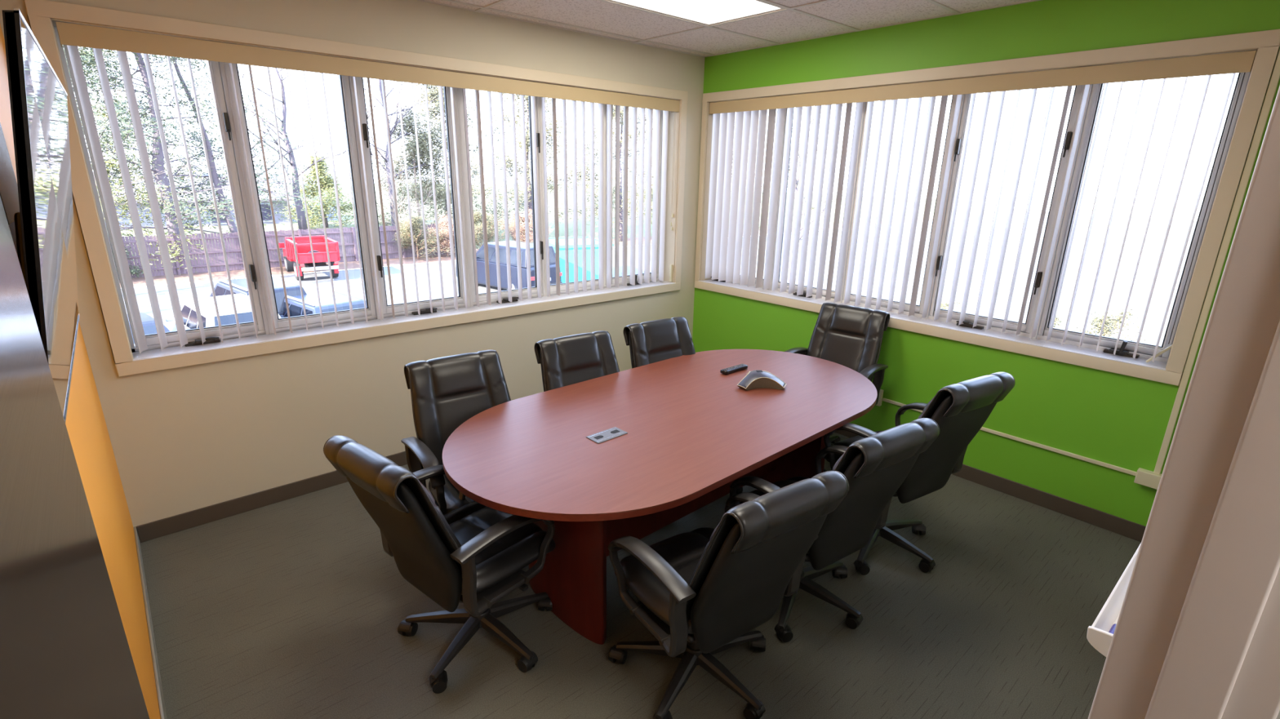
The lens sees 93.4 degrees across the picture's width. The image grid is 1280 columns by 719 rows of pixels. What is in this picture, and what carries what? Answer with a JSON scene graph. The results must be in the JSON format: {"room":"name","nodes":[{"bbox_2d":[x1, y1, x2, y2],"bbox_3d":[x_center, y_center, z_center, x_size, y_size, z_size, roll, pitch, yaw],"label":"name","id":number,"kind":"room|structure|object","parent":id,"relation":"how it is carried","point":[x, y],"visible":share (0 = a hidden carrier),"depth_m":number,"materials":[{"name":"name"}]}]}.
{"room":"conference room","nodes":[
{"label":"conference room","id":0,"kind":"room"},
{"bbox_2d":[0,24,160,718],"bbox_3d":[-1.336,0.069,1.284,0.120,2.715,3.695,-14,22,-39],"label":"wall","id":1,"kind":"structure","parent":0,"point":[86,424],"depth_m":1.92,"materials":[{"name":"orange paint"}]},
{"bbox_2d":[0,8,79,422],"bbox_3d":[-1.198,-0.273,1.232,0.143,0.603,1.232,-14,22,-39],"label":"television","id":2,"kind":"object","parent":1,"relation":"attached to","point":[39,204],"visible":0.81,"depth_m":0.94,"materials":[{"name":"black plastic"}]},
{"bbox_2d":[133,526,167,718],"bbox_3d":[-1.349,1.295,1.755,0.010,0.093,3.575,-14,22,-39],"label":"baseboard","id":3,"kind":"structure","parent":1,"relation":"attached to","point":[149,624],"depth_m":2.35,"materials":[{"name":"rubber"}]},
{"bbox_2d":[0,0,704,542],"bbox_3d":[-1.121,-0.750,3.945,4.120,2.715,0.200,-14,22,-39],"label":"wall","id":4,"kind":"structure","parent":0,"point":[184,439],"depth_m":3.37,"materials":[{"name":"beige paint"}]},
{"bbox_2d":[136,451,407,542],"bbox_3d":[-1.029,0.516,4.295,3.978,0.093,0.010,-14,22,-39],"label":"baseboard","id":5,"kind":"structure","parent":4,"relation":"attached to","point":[162,527],"depth_m":3.31,"materials":[{"name":"rubber"}]},
{"bbox_2d":[24,0,688,376],"bbox_3d":[-1.040,-1.012,3.781,3.722,1.572,0.021,-14,22,-39],"label":"trim","id":6,"kind":"structure","parent":4,"relation":"attached to","point":[40,13],"depth_m":2.99,"materials":[{"name":"beige paint"}]},
{"bbox_2d":[50,18,679,361],"bbox_3d":[-1.118,-1.038,3.865,3.596,1.452,0.253,-14,22,-39],"label":"window","id":7,"kind":"structure","parent":4,"relation":"in","point":[221,73],"depth_m":3.48,"materials":[{"name":"white paint"}]},
{"bbox_2d":[55,22,679,354],"bbox_3d":[-1.076,-1.029,3.826,3.574,1.430,0.105,-14,22,-39],"label":"vertical blind","id":8,"kind":"object","parent":7,"relation":"attached to","point":[73,36],"visible":1,"depth_m":3.58,"materials":[{"name":"beige plastic"}]},
{"bbox_2d":[140,432,1141,718],"bbox_3d":[0.102,1.034,3.013,4.120,0.100,3.575,-14,22,-39],"label":"floor","id":9,"kind":"structure","parent":0,"point":[293,608],"depth_m":2.50,"materials":[{"name":"grey carpet"}]},
{"bbox_2d":[323,435,555,693],"bbox_3d":[-0.676,0.686,2.297,0.621,0.960,0.733,14,21,36],"label":"office chair","id":10,"kind":"object","parent":9,"relation":"on","point":[474,555],"visible":0.98,"depth_m":2.12,"materials":[{"name":"black leather"}]},
{"bbox_2d":[400,350,511,515],"bbox_3d":[-0.743,0.516,2.843,0.636,0.960,0.707,-11,21,-35],"label":"office chair","id":11,"kind":"object","parent":9,"relation":"on","point":[446,392],"visible":0.37,"depth_m":2.85,"materials":[{"name":"black leather"}]},
{"bbox_2d":[533,330,619,391],"bbox_3d":[-0.198,0.403,3.242,0.631,0.960,0.726,-11,21,-35],"label":"office chair","id":12,"kind":"object","parent":9,"relation":"on","point":[564,361],"visible":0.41,"depth_m":3.30,"materials":[{"name":"black leather"}]},
{"bbox_2d":[442,349,877,644],"bbox_3d":[0.230,0.576,3.080,2.428,0.740,1.210,-14,23,-40],"label":"conference table","id":13,"kind":"object","parent":9,"relation":"on","point":[692,432],"visible":0.89,"depth_m":2.60,"materials":[{"name":"brown wood"}]},
{"bbox_2d":[586,426,627,444],"bbox_3d":[-0.142,0.326,2.606,0.166,0.007,0.086,-14,23,-40],"label":"cable grommet","id":14,"kind":"object","parent":13,"relation":"on","point":[613,433],"visible":1,"depth_m":2.60,"materials":[{"name":"grey plastic"}]},
{"bbox_2d":[720,364,747,374],"bbox_3d":[0.545,0.054,3.486,0.196,0.024,0.050,-13,22,-38],"label":"remote control","id":15,"kind":"object","parent":13,"relation":"on","point":[741,366],"visible":1,"depth_m":3.46,"materials":[{"name":"black plastic"}]},
{"bbox_2d":[737,369,786,391],"bbox_3d":[0.637,0.106,3.243,0.249,0.073,0.274,-14,22,-39],"label":"phone","id":16,"kind":"object","parent":13,"relation":"on","point":[758,379],"visible":1,"depth_m":3.20,"materials":[{"name":"grey plastic"}]},
{"bbox_2d":[622,316,742,494],"bbox_3d":[0.279,0.289,3.638,0.644,0.960,0.696,-11,21,-35],"label":"office chair","id":17,"kind":"object","parent":9,"relation":"on","point":[649,342],"visible":0.38,"depth_m":3.67,"materials":[{"name":"black leather"}]},
{"bbox_2d":[608,471,848,718],"bbox_3d":[0.254,0.752,2.138,0.627,0.960,0.731,-11,21,-33],"label":"office chair","id":18,"kind":"object","parent":9,"relation":"on","point":[701,592],"visible":1,"depth_m":1.91,"materials":[{"name":"black leather"}]},
{"bbox_2d":[729,417,939,642],"bbox_3d":[0.741,0.627,2.570,0.631,0.960,0.744,-11,21,-33],"label":"office chair","id":19,"kind":"object","parent":9,"relation":"on","point":[874,467],"visible":0.72,"depth_m":2.33,"materials":[{"name":"black leather"}]},
{"bbox_2d":[784,302,889,471],"bbox_3d":[1.245,0.177,4.003,0.657,0.990,0.712,16,22,39],"label":"office chair","id":20,"kind":"object","parent":9,"relation":"on","point":[849,336],"visible":0.41,"depth_m":4.02,"materials":[{"name":"black leather"}]},
{"bbox_2d":[823,372,1015,575],"bbox_3d":[1.264,0.486,2.954,0.624,1.020,0.726,-9,20,-30],"label":"office chair","id":21,"kind":"object","parent":9,"relation":"on","point":[960,410],"visible":0.66,"depth_m":2.72,"materials":[{"name":"black leather"}]},
{"bbox_2d":[416,0,1041,57],"bbox_3d":[0.199,-1.704,2.268,4.320,0.156,3.895,-14,22,-39],"label":"ceiling","id":22,"kind":"structure","parent":0,"point":[800,20],"depth_m":3.61,"materials":[{"name":"tile"}]},
{"bbox_2d":[606,0,784,25],"bbox_3d":[0.174,-1.929,3.175,1.199,0.042,0.590,-14,22,-39],"label":"ceiling light","id":23,"kind":"object","parent":22,"relation":"attached to","point":[707,12],"visible":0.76,"depth_m":3.40,"materials":[{"name":"white plastic"}]},
{"bbox_2d":[692,0,1279,526],"bbox_3d":[1.720,-0.715,3.998,0.200,2.715,3.895,-14,22,-39],"label":"wall","id":24,"kind":"structure","parent":0,"point":[1114,419],"depth_m":3.44,"materials":[{"name":"green paint"}]},
{"bbox_2d":[875,389,884,406],"bbox_3d":[1.645,0.259,4.185,0.032,0.116,0.070,-14,22,-39],"label":"wall outlet","id":25,"kind":"object","parent":24,"relation":"attached to","point":[881,393],"visible":0.37,"depth_m":4.16,"materials":[{"name":"beige plastic"}]},
{"bbox_2d":[698,48,1257,370],"bbox_3d":[1.665,-1.026,3.987,0.253,1.452,3.174,-14,22,-39],"label":"window","id":26,"kind":"structure","parent":24,"relation":"in","point":[1125,350],"depth_m":3.44,"materials":[{"name":"white paint"}]},
{"bbox_2d":[704,50,1256,362],"bbox_3d":[1.627,-1.016,3.944,0.106,1.432,3.160,-14,22,-39],"label":"vertical blind","id":27,"kind":"object","parent":26,"relation":"attached to","point":[747,114],"visible":0.96,"depth_m":3.93,"materials":[{"name":"beige plastic"}]},
{"bbox_2d":[694,29,1279,386],"bbox_3d":[1.581,-1.003,3.906,0.021,1.572,3.284,-14,22,-39],"label":"trim","id":28,"kind":"structure","parent":24,"relation":"attached to","point":[1267,42],"depth_m":2.99,"materials":[{"name":"white paint"}]},
{"bbox_2d":[834,430,1146,542],"bbox_3d":[1.646,0.566,4.289,0.010,0.093,3.575,-14,22,-39],"label":"baseboard","id":29,"kind":"structure","parent":24,"relation":"attached to","point":[1134,531],"depth_m":3.48,"materials":[{"name":"rubber"}]},
{"bbox_2d":[882,398,1136,475],"bbox_3d":[2.142,0.438,3.664,0.013,0.021,1.405,-14,22,-39],"label":"cable raceway","id":30,"kind":"object","parent":24,"relation":"attached to","point":[997,433],"visible":0.8,"depth_m":3.44,"materials":[{"name":"beige plastic"}]},
{"bbox_2d":[1133,467,1161,489],"bbox_3d":[2.649,0.623,3.093,0.045,0.075,0.165,-14,22,-39],"label":"junction box","id":31,"kind":"object","parent":24,"relation":"attached to","point":[1145,477],"visible":0.56,"depth_m":3.10,"materials":[{"name":"beige plastic"}]},
{"bbox_2d":[1153,49,1279,474],"bbox_3d":[2.674,-0.516,2.758,0.016,2.330,0.026,-14,22,-39],"label":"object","id":32,"kind":"object","parent":24,"relation":"attached to","point":[1275,77],"visible":0.88,"depth_m":2.77,"materials":[{"name":"beige plastic"}]},
{"bbox_3d":[1.391,0.107,1.317,4.000,2.715,0.120,-14,22,-39],"label":"wall","id":33,"kind":"structure","parent":0,"visible":0},
{"bbox_2d":[0,196,149,718],"bbox_3d":[-0.434,0.662,0.544,0.055,2.032,0.918,-14,22,-39],"label":"door","id":34,"kind":"structure","parent":33,"relation":"in","point":[65,653],"depth_m":0.49,"materials":[{"name":"grey metal"}]},
{"bbox_2d":[1086,542,1141,657],"bbox_3d":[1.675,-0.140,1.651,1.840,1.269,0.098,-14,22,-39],"label":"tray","id":35,"kind":"object","parent":33,"relation":"attached to","point":[1098,635],"visible":0.2,"depth_m":1.34,"materials":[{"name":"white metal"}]},
{"bbox_2d":[1108,610,1120,634],"bbox_3d":[1.055,0.582,1.327,0.125,0.017,0.017,-14,22,-39],"label":"marker pen","id":36,"kind":"object","parent":35,"relation":"in","point":[1113,628],"visible":0.22,"depth_m":1.31,"materials":[{"name":"blue plastic"}]},
{"bbox_2d":[1088,85,1279,718],"bbox_3d":[0.703,0.587,0.833,0.102,2.060,0.156,-14,22,-39],"label":"door frame","id":37,"kind":"structure","parent":33,"relation":"attached to","point":[1196,635],"depth_m":0.69,"materials":[{"name":"white paint"}]},
{"label":"outside","id":38,"kind":"structure","parent":0,"visible":0},
{"bbox_2d":[120,183,1017,273],"bbox_3d":[-40.663,-23.269,86.799,170.000,1.148,118.800,-14,22,-39],"label":"bushes","id":39,"kind":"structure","parent":38,"point":[961,208],"depth_m":66.45,"materials":[{"name":"plant"}]},
{"bbox_2d":[62,45,236,280],"bbox_3d":[-23.635,-8.797,25.050,11.949,14.735,10.426,-5,18,-19],"label":"spruce tree","id":40,"kind":"object","parent":39,"relation":"on","point":[123,212],"visible":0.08,"depth_m":26.30,"materials":[{"name":"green plant"}]},
{"bbox_2d":[93,164,293,229],"bbox_3d":[-29.896,-10.114,37.866,13.000,4.100,8.800,-14,22,-39],"label":"house","id":41,"kind":"structure","parent":39,"relation":"on","point":[269,221],"depth_m":36.96,"materials":[{"name":"grey"}]},
{"bbox_2d":[62,46,346,275],"bbox_3d":[-20.441,-9.942,25.782,12.425,18.028,14.656,-12,21,-35],"label":"spruce tree","id":42,"kind":"object","parent":39,"relation":"on","point":[157,162],"visible":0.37,"depth_m":25.98,"materials":[{"name":"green plant"}]},
{"bbox_2d":[177,65,318,177],"bbox_3d":[-21.384,-11.912,32.276,7.197,10.817,4.743,-1,17,-6],"label":"bare tree","id":43,"kind":"object","parent":39,"relation":"on","point":[268,128],"visible":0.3,"depth_m":32.34,"materials":[{"name":"grey plant"}]},
{"bbox_2d":[168,60,371,231],"bbox_3d":[-20.391,-12.833,32.427,7.955,12.303,7.988,10,19,26],"label":"bare tree","id":44,"kind":"object","parent":39,"relation":"on","point":[303,224],"visible":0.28,"depth_m":34.08,"materials":[{"name":"grey plant"}]},
{"bbox_2d":[289,203,337,222],"bbox_3d":[-22.718,-9.812,40.352,4.520,1.171,0.125,-14,22,-39],"label":"vinyl fence","id":45,"kind":"object","parent":39,"relation":"on","point":[330,215],"visible":0.13,"depth_m":41.34,"materials":[{"name":"white plastic"}]},
{"bbox_2d":[278,148,356,229],"bbox_3d":[-19.826,-10.453,37.533,4.980,5.053,5.492,7,18,18],"label":"evergreen shrub","id":46,"kind":"object","parent":39,"relation":"on","point":[326,183],"visible":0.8,"depth_m":36.98,"materials":[{"name":"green plant"}]},
{"bbox_2d":[325,78,442,248],"bbox_3d":[-13.547,-13.196,33.934,8.493,13.753,6.527,16,23,41],"label":"bare tree","id":47,"kind":"object","parent":39,"relation":"on","point":[405,109],"visible":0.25,"depth_m":33.99,"materials":[{"name":"grey plant"}]},
{"bbox_2d":[351,101,490,229],"bbox_3d":[-13.341,-11.144,36.617,6.741,8.113,8.199,-15,24,-42],"label":"pine tree","id":48,"kind":"object","parent":39,"relation":"on","point":[422,142],"visible":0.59,"depth_m":35.47,"materials":[{"name":"green plant"}]},
{"bbox_2d":[374,83,519,218],"bbox_3d":[-12.856,-13.000,38.442,10.918,10.080,9.263,5,18,13],"label":"pine tree","id":49,"kind":"object","parent":39,"relation":"on","point":[431,94],"visible":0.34,"depth_m":36.93,"materials":[{"name":"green plant"}]},
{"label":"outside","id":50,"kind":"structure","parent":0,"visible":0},
{"bbox_2d":[119,209,1041,287],"bbox_3d":[-0.242,-8.494,43.284,170.000,0.053,3.600,-14,22,-39],"label":"strip","id":51,"kind":"object","parent":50,"point":[200,277],"visible":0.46,"depth_m":30.76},
{"bbox_2d":[104,219,143,279],"bbox_3d":[-22.450,-4.442,24.578,3.178,3.039,3.804,7,18,19],"label":"evergreen shrub","id":52,"kind":"object","parent":51,"relation":"on","point":[126,250],"visible":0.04,"depth_m":25.17,"materials":[{"name":"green plant"}]},
{"bbox_2d":[66,46,217,275],"bbox_3d":[-21.495,-9.181,24.769,6.645,11.548,4.860,-10,20,-31],"label":"bare tree","id":53,"kind":"object","parent":51,"relation":"on","point":[135,180],"visible":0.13,"depth_m":25.63,"materials":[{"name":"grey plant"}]},
{"bbox_2d":[115,53,317,264],"bbox_3d":[-19.217,-11.225,27.323,7.777,14.022,7.141,-14,22,-39],"label":"leaning tree","id":54,"kind":"object","parent":51,"relation":"on","point":[213,169],"visible":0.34,"depth_m":27.03,"materials":[{"name":"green plant"}]},
{"bbox_2d":[108,223,455,279],"bbox_3d":[-20.244,-4.639,26.674,25.568,1.780,0.125,-14,22,-39],"label":"picket fence","id":55,"kind":"object","parent":51,"relation":"on","point":[352,246],"visible":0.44,"depth_m":27.83,"materials":[{"name":"brown wood"}]},
{"bbox_2d":[371,150,447,231],"bbox_3d":[-12.891,-8.544,33.080,4.129,5.685,5.764,-6,19,-22],"label":"bare tree","id":56,"kind":"object","parent":51,"relation":"on","point":[388,167],"visible":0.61,"depth_m":32.96,"materials":[{"name":"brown plant"}]},
{"bbox_2d":[391,213,455,259],"bbox_3d":[-11.744,-6.757,32.904,3.619,2.598,3.935,-6,19,-22],"label":"dry bush","id":57,"kind":"object","parent":51,"relation":"on","point":[416,222],"visible":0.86,"depth_m":32.23,"materials":[{"name":"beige plant"}]},
{"bbox_2d":[419,213,454,257],"bbox_3d":[-10.726,-6.794,33.085,2.820,2.466,2.843,-7,19,-24],"label":"dry bush","id":58,"kind":"object","parent":51,"relation":"on","point":[446,245],"visible":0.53,"depth_m":32.96,"materials":[{"name":"beige plant"}]},
{"bbox_2d":[473,209,524,249],"bbox_3d":[-8.895,-7.449,34.831,3.804,2.757,3.057,-14,22,-39],"label":"dry bush","id":59,"kind":"object","parent":51,"relation":"on","point":[490,225],"visible":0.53,"depth_m":34.37,"materials":[{"name":"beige plant"}]},
{"bbox_2d":[497,207,553,243],"bbox_3d":[-6.833,-7.607,35.591,3.580,2.686,4.055,-1,17,-7],"label":"dry bush","id":60,"kind":"object","parent":51,"relation":"on","point":[522,224],"visible":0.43,"depth_m":35.73,"materials":[{"name":"beige plant"}]},
{"bbox_2d":[472,92,637,243],"bbox_3d":[-6.778,-13.252,38.278,12.004,11.914,12.378,10,19,26],"label":"pine tree","id":61,"kind":"object","parent":51,"relation":"on","point":[509,165],"visible":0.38,"depth_m":39.03,"materials":[{"name":"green plant"}]},
{"bbox_2d":[551,102,654,241],"bbox_3d":[-0.732,-14.036,41.453,10.104,11.677,11.435,3,17,6],"label":"pine tree","id":62,"kind":"object","parent":51,"relation":"on","point":[621,131],"visible":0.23,"depth_m":40.78,"materials":[{"name":"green plant"}]},
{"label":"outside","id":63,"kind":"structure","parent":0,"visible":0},
{"bbox_2d":[120,211,1196,346],"bbox_3d":[29.872,2.774,10.941,170.000,1.314,87.600,-14,22,-39],"label":"parking lot","id":64,"kind":"structure","parent":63,"point":[1157,229],"depth_m":32.80,"materials":[{"name":"grey asphalt"}]},
{"bbox_2d":[127,312,169,343],"bbox_3d":[-12.535,-0.323,14.506,4.640,1.418,2.120,14,21,36],"label":"parked car","id":65,"kind":"object","parent":64,"relation":"on","point":[148,322],"visible":0.05,"depth_m":13.96,"materials":[{"name":"black paint"}]},
{"bbox_2d":[164,293,280,331],"bbox_3d":[-10.788,-0.790,15.690,4.640,1.678,2.160,16,23,40],"label":"parked car","id":66,"kind":"object","parent":64,"relation":"on","point":[206,305],"visible":0.16,"depth_m":14.50,"materials":[{"name":"grey paint"}]},
{"bbox_2d":[164,315,173,321],"bbox_3d":[-11.953,-1.031,15.321,0.100,0.120,0.160,16,23,40],"label":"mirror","id":67,"kind":"object","parent":66,"relation":"on","point":[171,318],"depth_m":15.28,"materials":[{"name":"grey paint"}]},
{"bbox_2d":[204,275,306,318],"bbox_3d":[-11.291,-1.499,17.656,4.640,1.798,2.180,15,22,38],"label":"parked car","id":68,"kind":"object","parent":64,"relation":"on","point":[239,286],"visible":0.09,"depth_m":16.59,"materials":[{"name":"black paint"}]},
{"bbox_2d":[278,235,340,279],"bbox_3d":[-15.048,-4.716,27.465,2.099,1.720,4.484,-12,21,-36],"label":"pickup truck","id":69,"kind":"object","parent":64,"relation":"on","point":[302,243],"visible":0.87,"depth_m":26.34,"materials":[{"name":"red metal"}]},
{"bbox_2d":[278,243,284,248],"bbox_3d":[-16.316,-5.194,27.454,0.230,0.221,0.057,-12,21,-36],"label":"mirror","id":70,"kind":"object","parent":69,"relation":"attached to","point":[281,245],"depth_m":27.44,"materials":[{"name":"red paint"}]},
{"bbox_2d":[283,288,366,317],"bbox_3d":[-9.212,-1.127,17.040,4.740,1.578,2.160,14,21,36],"label":"parked car","id":71,"kind":"object","parent":64,"relation":"on","point":[311,300],"visible":0.16,"depth_m":16.02,"materials":[{"name":"grey paint"}]},
{"bbox_2d":[455,240,562,289],"bbox_3d":[-5.689,-3.994,25.671,4.940,1.948,2.270,14,21,36],"label":"parked car","id":72,"kind":"object","parent":64,"relation":"on","point":[491,246],"visible":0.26,"depth_m":24.51,"materials":[{"name":"blue paint"}]},
{"bbox_2d":[548,236,614,283],"bbox_3d":[-3.061,-4.643,28.200,2.680,1.800,3.360,-6,19,-23],"label":"waste container","id":73,"kind":"object","parent":64,"relation":"on","point":[552,240],"visible":0.23,"depth_m":26.71,"materials":[{"name":"teal paint"}]},
{"bbox_2d":[635,120,770,234],"bbox_3d":[5.054,-12.615,41.003,8.582,9.553,9.600,9,19,24],"label":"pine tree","id":74,"kind":"object","parent":64,"relation":"on","point":[735,121],"visible":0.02,"depth_m":41.82,"materials":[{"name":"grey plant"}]},
{"bbox_2d":[764,105,848,283],"bbox_3d":[7.041,-7.756,26.116,4.083,9.537,5.208,-8,19,-26],"label":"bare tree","id":75,"kind":"object","parent":64,"relation":"on","point":[812,117],"visible":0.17,"depth_m":25.52,"materials":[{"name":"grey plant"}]},
{"bbox_2d":[940,294,961,311],"bbox_3d":[5.642,0.289,11.329,2.667,3.176,1.927,0,17,-2],"label":"shrub","id":76,"kind":"object","parent":64,"relation":"on","point":[945,304],"visible":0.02,"depth_m":10.74,"materials":[{"name":"green plant"}]},
{"bbox_2d":[1023,310,1066,328],"bbox_3d":[6.742,0.507,10.940,2.280,3.074,2.739,6,18,17],"label":"shrub","id":77,"kind":"object","parent":64,"relation":"on","point":[1056,320],"visible":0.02,"depth_m":10.14,"materials":[{"name":"green plant"}]},
{"bbox_2d":[1072,299,1155,342],"bbox_3d":[7.357,0.771,9.657,2.980,3.376,1.950,-12,21,-36],"label":"shrub","id":78,"kind":"object","parent":64,"relation":"on","point":[1110,319],"visible":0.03,"depth_m":9.63,"materials":[{"name":"green plant"}]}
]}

